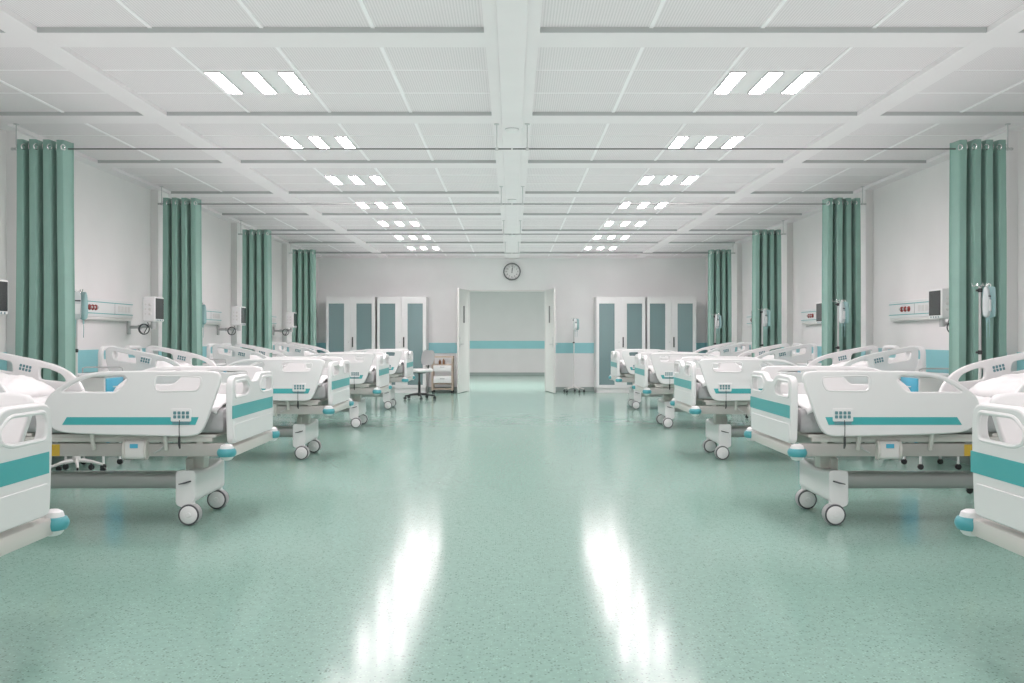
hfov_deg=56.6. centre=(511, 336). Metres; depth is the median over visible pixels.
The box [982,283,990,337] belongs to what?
bag
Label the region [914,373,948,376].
countertop
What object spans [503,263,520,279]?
wall clock
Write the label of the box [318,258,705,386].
wall
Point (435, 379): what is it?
trolley
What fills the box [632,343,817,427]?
hospital bed
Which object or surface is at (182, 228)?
curtain
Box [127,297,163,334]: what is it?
patient monitor
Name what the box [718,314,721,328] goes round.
bag
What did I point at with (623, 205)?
diffuser
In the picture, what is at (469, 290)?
trim
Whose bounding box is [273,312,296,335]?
patient monitor
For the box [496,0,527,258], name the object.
beam
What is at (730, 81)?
diffuser
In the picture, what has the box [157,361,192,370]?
pillow
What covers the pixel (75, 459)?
stand
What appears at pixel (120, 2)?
ceiling grid
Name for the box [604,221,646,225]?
recessed light
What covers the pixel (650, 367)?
blanket
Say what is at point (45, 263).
curtain
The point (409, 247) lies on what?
recessed light
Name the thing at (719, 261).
curtain
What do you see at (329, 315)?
shelf
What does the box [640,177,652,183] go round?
diffuser
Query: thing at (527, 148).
rail
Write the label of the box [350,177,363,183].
diffuser
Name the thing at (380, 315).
shelf
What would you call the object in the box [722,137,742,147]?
diffuser
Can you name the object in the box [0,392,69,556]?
hospital bed
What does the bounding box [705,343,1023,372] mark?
trim
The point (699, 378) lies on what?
blanket
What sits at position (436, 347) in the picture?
trim
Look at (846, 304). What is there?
bag
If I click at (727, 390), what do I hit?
hospital bed
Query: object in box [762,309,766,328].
bag
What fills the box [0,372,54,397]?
pillow
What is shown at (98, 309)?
panel
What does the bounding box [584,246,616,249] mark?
recessed light
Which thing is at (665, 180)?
diffuser
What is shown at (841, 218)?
curtain
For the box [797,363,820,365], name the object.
countertop
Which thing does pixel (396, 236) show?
recessed light
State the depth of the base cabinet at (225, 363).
12.12 m
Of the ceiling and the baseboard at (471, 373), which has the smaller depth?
the ceiling
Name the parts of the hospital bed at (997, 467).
footboard, panel, rail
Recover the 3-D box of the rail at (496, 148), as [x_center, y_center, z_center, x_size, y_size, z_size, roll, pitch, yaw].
[-2.061,-1.640,7.800,4.109,0.218,0.043,0,0,0]
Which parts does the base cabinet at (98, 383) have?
guard rail, drawer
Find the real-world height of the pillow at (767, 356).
0.191 m
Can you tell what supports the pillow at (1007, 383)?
on the hospital bed at (884, 411)
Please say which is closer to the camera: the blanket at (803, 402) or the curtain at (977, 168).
the blanket at (803, 402)
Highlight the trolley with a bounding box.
[431,356,453,392]
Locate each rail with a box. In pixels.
[11,123,510,150]
[158,186,502,204]
[238,220,511,234]
[512,220,785,234]
[513,123,1012,150]
[521,186,865,204]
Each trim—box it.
[0,0,1023,255]
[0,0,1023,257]
[0,27,1023,252]
[0,343,318,372]
[319,343,704,352]
[469,290,545,390]
[470,341,544,348]
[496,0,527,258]
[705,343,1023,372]
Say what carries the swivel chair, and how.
on the floor
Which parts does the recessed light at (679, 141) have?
lamp frame, lamp frame, lamp frame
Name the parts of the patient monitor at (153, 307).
wall plate, arm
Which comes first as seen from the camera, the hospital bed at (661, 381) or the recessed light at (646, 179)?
the recessed light at (646, 179)
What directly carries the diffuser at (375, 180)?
attached to the recessed light at (335, 179)
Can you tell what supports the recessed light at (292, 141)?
in the ceiling
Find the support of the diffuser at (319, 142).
attached to the recessed light at (292, 141)
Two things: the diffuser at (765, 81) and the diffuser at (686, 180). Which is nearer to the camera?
the diffuser at (765, 81)
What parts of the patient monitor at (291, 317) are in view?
arm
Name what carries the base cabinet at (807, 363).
on the floor
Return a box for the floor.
[0,375,1023,682]
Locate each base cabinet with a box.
[62,366,123,469]
[202,359,226,371]
[797,359,820,371]
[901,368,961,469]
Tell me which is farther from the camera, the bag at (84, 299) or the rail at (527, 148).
the bag at (84, 299)
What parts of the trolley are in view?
drawer, drawer, post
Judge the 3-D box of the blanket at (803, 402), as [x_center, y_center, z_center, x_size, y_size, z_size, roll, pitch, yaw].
[2.447,0.426,6.350,1.238,0.113,0.921,0,0,0]
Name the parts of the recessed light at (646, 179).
lamp frame, lamp frame, lamp frame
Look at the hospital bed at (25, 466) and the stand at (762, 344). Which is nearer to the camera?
the hospital bed at (25, 466)
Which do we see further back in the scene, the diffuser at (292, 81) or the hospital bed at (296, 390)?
the hospital bed at (296, 390)
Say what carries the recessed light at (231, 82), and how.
in the ceiling
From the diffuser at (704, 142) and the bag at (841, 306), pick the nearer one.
the diffuser at (704, 142)
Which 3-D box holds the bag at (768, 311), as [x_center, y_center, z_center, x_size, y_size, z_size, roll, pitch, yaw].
[3.727,-0.206,13.881,0.096,0.422,0.048,0,0,38]
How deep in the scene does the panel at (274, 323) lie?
16.91 m
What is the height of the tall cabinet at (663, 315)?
2.065 m
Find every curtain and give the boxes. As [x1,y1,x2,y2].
[15,139,74,442]
[162,198,201,365]
[242,229,271,356]
[292,249,315,345]
[708,249,731,345]
[752,229,781,356]
[821,198,860,365]
[949,139,1006,381]
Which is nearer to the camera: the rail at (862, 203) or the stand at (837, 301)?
the stand at (837, 301)
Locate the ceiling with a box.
[0,0,1023,255]
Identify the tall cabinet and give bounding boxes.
[326,297,376,384]
[377,297,428,392]
[594,297,644,392]
[645,297,695,384]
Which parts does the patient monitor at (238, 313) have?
arm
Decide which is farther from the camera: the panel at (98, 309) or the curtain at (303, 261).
the curtain at (303, 261)
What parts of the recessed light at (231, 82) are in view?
lamp frame, lamp frame, lamp frame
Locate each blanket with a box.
[33,391,240,413]
[282,365,375,373]
[318,375,327,386]
[648,365,741,373]
[696,375,705,386]
[783,394,990,414]
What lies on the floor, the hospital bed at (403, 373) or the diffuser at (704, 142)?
the hospital bed at (403, 373)
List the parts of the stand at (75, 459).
leg, leg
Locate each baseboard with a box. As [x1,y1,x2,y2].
[51,442,122,464]
[429,387,593,390]
[470,372,544,374]
[901,442,970,464]
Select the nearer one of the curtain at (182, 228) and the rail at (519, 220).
the curtain at (182, 228)
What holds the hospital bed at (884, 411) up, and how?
on the floor
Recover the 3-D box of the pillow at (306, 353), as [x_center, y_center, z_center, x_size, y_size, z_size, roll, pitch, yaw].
[-3.440,0.331,16.040,0.536,0.191,0.721,0,0,0]
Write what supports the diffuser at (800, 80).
attached to the recessed light at (749, 82)
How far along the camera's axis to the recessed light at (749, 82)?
6.60 m
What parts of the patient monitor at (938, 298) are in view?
arm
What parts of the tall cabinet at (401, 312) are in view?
door, panel, door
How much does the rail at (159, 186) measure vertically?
0.218 m
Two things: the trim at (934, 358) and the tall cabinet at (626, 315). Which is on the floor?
the tall cabinet at (626, 315)
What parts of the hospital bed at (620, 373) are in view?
panel, footboard, mattress, rail, rail, rail, rail, headboard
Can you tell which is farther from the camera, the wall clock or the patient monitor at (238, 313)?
the wall clock
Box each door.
[457,288,468,392]
[546,288,555,392]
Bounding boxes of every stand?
[51,289,106,470]
[563,318,584,392]
[745,308,766,417]
[832,299,855,442]
[966,283,988,493]
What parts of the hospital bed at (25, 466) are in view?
rail, panel, footboard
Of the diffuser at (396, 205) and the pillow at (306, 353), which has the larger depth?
the pillow at (306, 353)
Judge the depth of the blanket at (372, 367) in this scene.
12.54 m
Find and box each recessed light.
[203,71,311,93]
[278,136,356,147]
[324,175,385,184]
[355,202,405,207]
[377,221,419,225]
[394,235,430,238]
[407,246,439,249]
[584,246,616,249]
[593,235,629,238]
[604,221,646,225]
[618,202,668,207]
[638,175,699,184]
[667,136,745,147]
[712,71,820,93]
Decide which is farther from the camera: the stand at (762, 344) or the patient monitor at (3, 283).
the stand at (762, 344)
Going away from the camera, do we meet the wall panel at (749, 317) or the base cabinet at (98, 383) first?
the base cabinet at (98, 383)
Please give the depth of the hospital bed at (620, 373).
15.62 m
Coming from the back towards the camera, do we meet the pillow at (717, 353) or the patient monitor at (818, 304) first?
the pillow at (717, 353)
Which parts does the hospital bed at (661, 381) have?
panel, footboard, rail, rail, mattress, rail, rail, headboard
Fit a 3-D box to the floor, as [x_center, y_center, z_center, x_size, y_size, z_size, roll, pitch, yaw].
[0.000,1.260,12.550,12.600,0.120,35.500,0,0,0]
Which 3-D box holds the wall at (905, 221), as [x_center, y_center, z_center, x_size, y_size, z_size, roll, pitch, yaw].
[4.355,-0.290,8.000,0.290,2.980,26.400,0,0,0]
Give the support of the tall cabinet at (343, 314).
on the floor
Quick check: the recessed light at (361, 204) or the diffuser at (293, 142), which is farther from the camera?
the recessed light at (361, 204)
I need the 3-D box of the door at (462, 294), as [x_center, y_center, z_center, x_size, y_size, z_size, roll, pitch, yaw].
[-1.059,0.076,20.652,0.170,2.223,0.980,0,0,10]
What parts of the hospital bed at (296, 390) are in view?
headboard, rail, rail, mattress, rail, rail, footboard, panel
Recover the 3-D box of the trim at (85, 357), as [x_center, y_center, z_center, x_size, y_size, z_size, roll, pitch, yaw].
[-4.252,0.245,8.050,0.096,0.230,26.100,0,0,0]
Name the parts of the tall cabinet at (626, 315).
door, panel, door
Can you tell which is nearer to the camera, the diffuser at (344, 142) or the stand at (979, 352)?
the stand at (979, 352)
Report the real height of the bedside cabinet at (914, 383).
0.922 m
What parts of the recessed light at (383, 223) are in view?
panel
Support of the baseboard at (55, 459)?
attached to the wall at (118, 222)
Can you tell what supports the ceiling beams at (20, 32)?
attached to the ceiling
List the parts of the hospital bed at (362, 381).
headboard, rail, rail, mattress, rail, rail, footboard, panel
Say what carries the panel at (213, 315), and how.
attached to the wall at (118, 222)
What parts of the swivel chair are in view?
seat, backrest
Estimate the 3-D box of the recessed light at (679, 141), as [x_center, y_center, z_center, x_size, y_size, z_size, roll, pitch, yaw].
[1.760,-1.777,8.675,0.618,0.022,0.576,0,0,0]
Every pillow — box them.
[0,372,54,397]
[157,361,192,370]
[250,354,269,358]
[304,351,326,360]
[697,351,719,360]
[754,355,773,358]
[830,361,866,370]
[969,373,1023,397]
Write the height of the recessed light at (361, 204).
0.022 m
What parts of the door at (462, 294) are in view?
vision frame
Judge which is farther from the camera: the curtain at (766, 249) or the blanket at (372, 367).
the curtain at (766, 249)
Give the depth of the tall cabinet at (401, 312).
20.47 m
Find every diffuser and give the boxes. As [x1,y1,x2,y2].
[207,73,240,92]
[244,73,275,92]
[280,73,308,92]
[281,137,301,147]
[309,137,328,147]
[327,177,341,183]
[336,137,354,147]
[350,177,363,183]
[357,203,367,207]
[371,177,383,183]
[376,203,386,207]
[394,203,403,207]
[620,203,629,207]
[638,203,648,207]
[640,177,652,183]
[656,203,666,207]
[661,177,674,183]
[669,137,687,147]
[682,177,696,183]
[696,137,715,147]
[715,73,743,92]
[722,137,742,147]
[750,73,780,92]
[783,73,816,92]
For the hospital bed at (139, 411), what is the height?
1.114 m
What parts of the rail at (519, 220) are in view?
rod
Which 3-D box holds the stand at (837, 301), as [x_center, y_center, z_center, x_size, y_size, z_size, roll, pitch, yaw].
[3.664,0.389,10.680,0.482,1.620,0.433,0,0,8]
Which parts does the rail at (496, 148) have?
rod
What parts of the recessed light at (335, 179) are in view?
lamp frame, lamp frame, lamp frame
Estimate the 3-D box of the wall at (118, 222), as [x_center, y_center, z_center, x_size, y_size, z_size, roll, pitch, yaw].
[-4.355,-0.290,8.000,0.290,2.980,26.400,0,0,0]
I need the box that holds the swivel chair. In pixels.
[403,350,435,399]
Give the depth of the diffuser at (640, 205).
12.80 m
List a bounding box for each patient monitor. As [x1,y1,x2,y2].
[0,279,7,314]
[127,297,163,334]
[217,306,245,334]
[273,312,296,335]
[816,302,821,323]
[929,288,948,331]
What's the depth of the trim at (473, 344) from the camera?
30.00 m
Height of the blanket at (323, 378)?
0.113 m
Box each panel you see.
[86,298,132,320]
[205,309,221,324]
[272,315,276,326]
[747,315,751,326]
[801,309,818,324]
[889,298,938,320]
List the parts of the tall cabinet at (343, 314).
door, panel, door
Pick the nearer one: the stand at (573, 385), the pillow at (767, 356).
the pillow at (767, 356)
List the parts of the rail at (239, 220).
rod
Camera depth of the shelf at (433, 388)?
20.28 m
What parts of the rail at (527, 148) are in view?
rod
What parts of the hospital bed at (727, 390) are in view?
panel, footboard, rail, rail, mattress, rail, rail, headboard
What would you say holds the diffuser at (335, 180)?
attached to the recessed light at (335, 179)
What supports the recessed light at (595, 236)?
in the ceiling
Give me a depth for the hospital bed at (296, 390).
9.15 m
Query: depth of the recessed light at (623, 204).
12.73 m
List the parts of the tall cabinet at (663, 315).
door, door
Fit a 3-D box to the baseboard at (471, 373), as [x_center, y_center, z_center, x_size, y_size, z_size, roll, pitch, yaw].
[0.000,1.160,29.990,10.000,0.080,0.020,0,0,0]
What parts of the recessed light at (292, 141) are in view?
lamp frame, lamp frame, lamp frame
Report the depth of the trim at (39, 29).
7.51 m
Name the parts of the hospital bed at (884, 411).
panel, footboard, rail, rail, mattress, rail, backrest panel, rail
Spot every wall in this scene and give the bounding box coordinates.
[0,129,317,442]
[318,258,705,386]
[470,292,544,371]
[706,129,1023,442]
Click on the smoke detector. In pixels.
(508, 130)
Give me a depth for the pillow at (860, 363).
9.42 m
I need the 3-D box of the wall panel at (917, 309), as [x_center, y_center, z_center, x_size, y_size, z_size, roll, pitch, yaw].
[4.248,-0.285,10.080,0.103,0.220,1.150,0,0,0]
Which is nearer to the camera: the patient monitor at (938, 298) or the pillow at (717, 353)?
the patient monitor at (938, 298)
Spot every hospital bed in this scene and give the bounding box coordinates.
[0,352,279,524]
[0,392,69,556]
[98,345,353,459]
[206,343,391,427]
[272,342,415,408]
[608,342,751,408]
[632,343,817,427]
[670,345,925,459]
[744,352,1023,524]
[954,392,1023,556]
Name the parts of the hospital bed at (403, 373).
headboard, rail, rail, rail, rail, mattress, footboard, panel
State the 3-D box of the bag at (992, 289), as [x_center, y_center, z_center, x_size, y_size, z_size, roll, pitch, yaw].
[3.727,-0.206,7.421,0.096,0.422,0.048,0,0,38]
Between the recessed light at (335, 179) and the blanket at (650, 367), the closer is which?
the recessed light at (335, 179)
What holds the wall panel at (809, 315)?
attached to the wall at (905, 221)
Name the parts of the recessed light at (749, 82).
lamp frame, lamp frame, lamp frame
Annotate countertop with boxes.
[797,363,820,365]
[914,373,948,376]
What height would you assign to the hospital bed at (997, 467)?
1.114 m
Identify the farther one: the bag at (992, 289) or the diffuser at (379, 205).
the diffuser at (379, 205)
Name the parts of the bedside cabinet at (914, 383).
drawer, guard rail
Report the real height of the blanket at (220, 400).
0.113 m
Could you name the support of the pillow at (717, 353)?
on the hospital bed at (620, 373)
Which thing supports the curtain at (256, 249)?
hanging from the rail at (239, 220)
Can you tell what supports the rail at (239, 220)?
attached to the wall at (118, 222)
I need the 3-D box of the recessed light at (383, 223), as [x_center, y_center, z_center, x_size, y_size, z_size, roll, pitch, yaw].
[-1.760,-1.777,14.825,0.618,0.022,0.576,0,0,0]
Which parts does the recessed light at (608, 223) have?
panel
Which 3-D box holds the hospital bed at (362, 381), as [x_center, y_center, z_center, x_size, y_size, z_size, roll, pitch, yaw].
[-2.850,0.643,12.810,2.332,1.114,1.208,0,0,0]
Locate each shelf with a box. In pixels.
[329,315,371,315]
[380,315,422,315]
[433,388,450,389]
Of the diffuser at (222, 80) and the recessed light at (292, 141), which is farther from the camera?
the recessed light at (292, 141)
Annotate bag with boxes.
[75,289,80,337]
[81,289,87,337]
[202,303,206,330]
[573,318,576,329]
[715,315,718,328]
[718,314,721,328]
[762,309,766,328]
[766,310,770,332]
[839,300,844,326]
[843,300,848,336]
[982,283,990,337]
[982,284,995,337]
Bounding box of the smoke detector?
[505,127,518,132]
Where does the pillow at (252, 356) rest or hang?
on the hospital bed at (362, 381)
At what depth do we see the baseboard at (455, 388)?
21.09 m
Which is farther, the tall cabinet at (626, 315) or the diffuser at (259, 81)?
the tall cabinet at (626, 315)
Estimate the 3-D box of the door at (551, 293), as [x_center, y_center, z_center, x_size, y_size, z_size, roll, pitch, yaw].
[0.831,0.076,20.650,0.170,2.223,0.980,0,0,-9]
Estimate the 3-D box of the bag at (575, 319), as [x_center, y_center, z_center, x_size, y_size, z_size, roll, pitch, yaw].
[1.363,-0.206,20.488,0.052,0.422,0.096,0,0,38]
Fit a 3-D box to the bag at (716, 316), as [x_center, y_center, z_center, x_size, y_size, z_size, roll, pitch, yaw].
[3.683,-0.206,17.058,0.052,0.422,0.096,0,0,38]
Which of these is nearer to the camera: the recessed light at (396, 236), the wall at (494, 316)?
the recessed light at (396, 236)
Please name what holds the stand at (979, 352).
on the floor
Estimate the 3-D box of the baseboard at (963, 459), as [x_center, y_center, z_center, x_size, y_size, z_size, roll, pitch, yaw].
[4.249,1.150,8.050,0.102,0.100,26.100,0,0,0]
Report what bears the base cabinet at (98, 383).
on the floor
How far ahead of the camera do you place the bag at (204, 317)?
11.54 m
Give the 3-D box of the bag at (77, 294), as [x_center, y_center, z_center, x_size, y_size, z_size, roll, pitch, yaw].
[-3.807,-0.206,8.287,0.052,0.422,0.096,0,0,38]

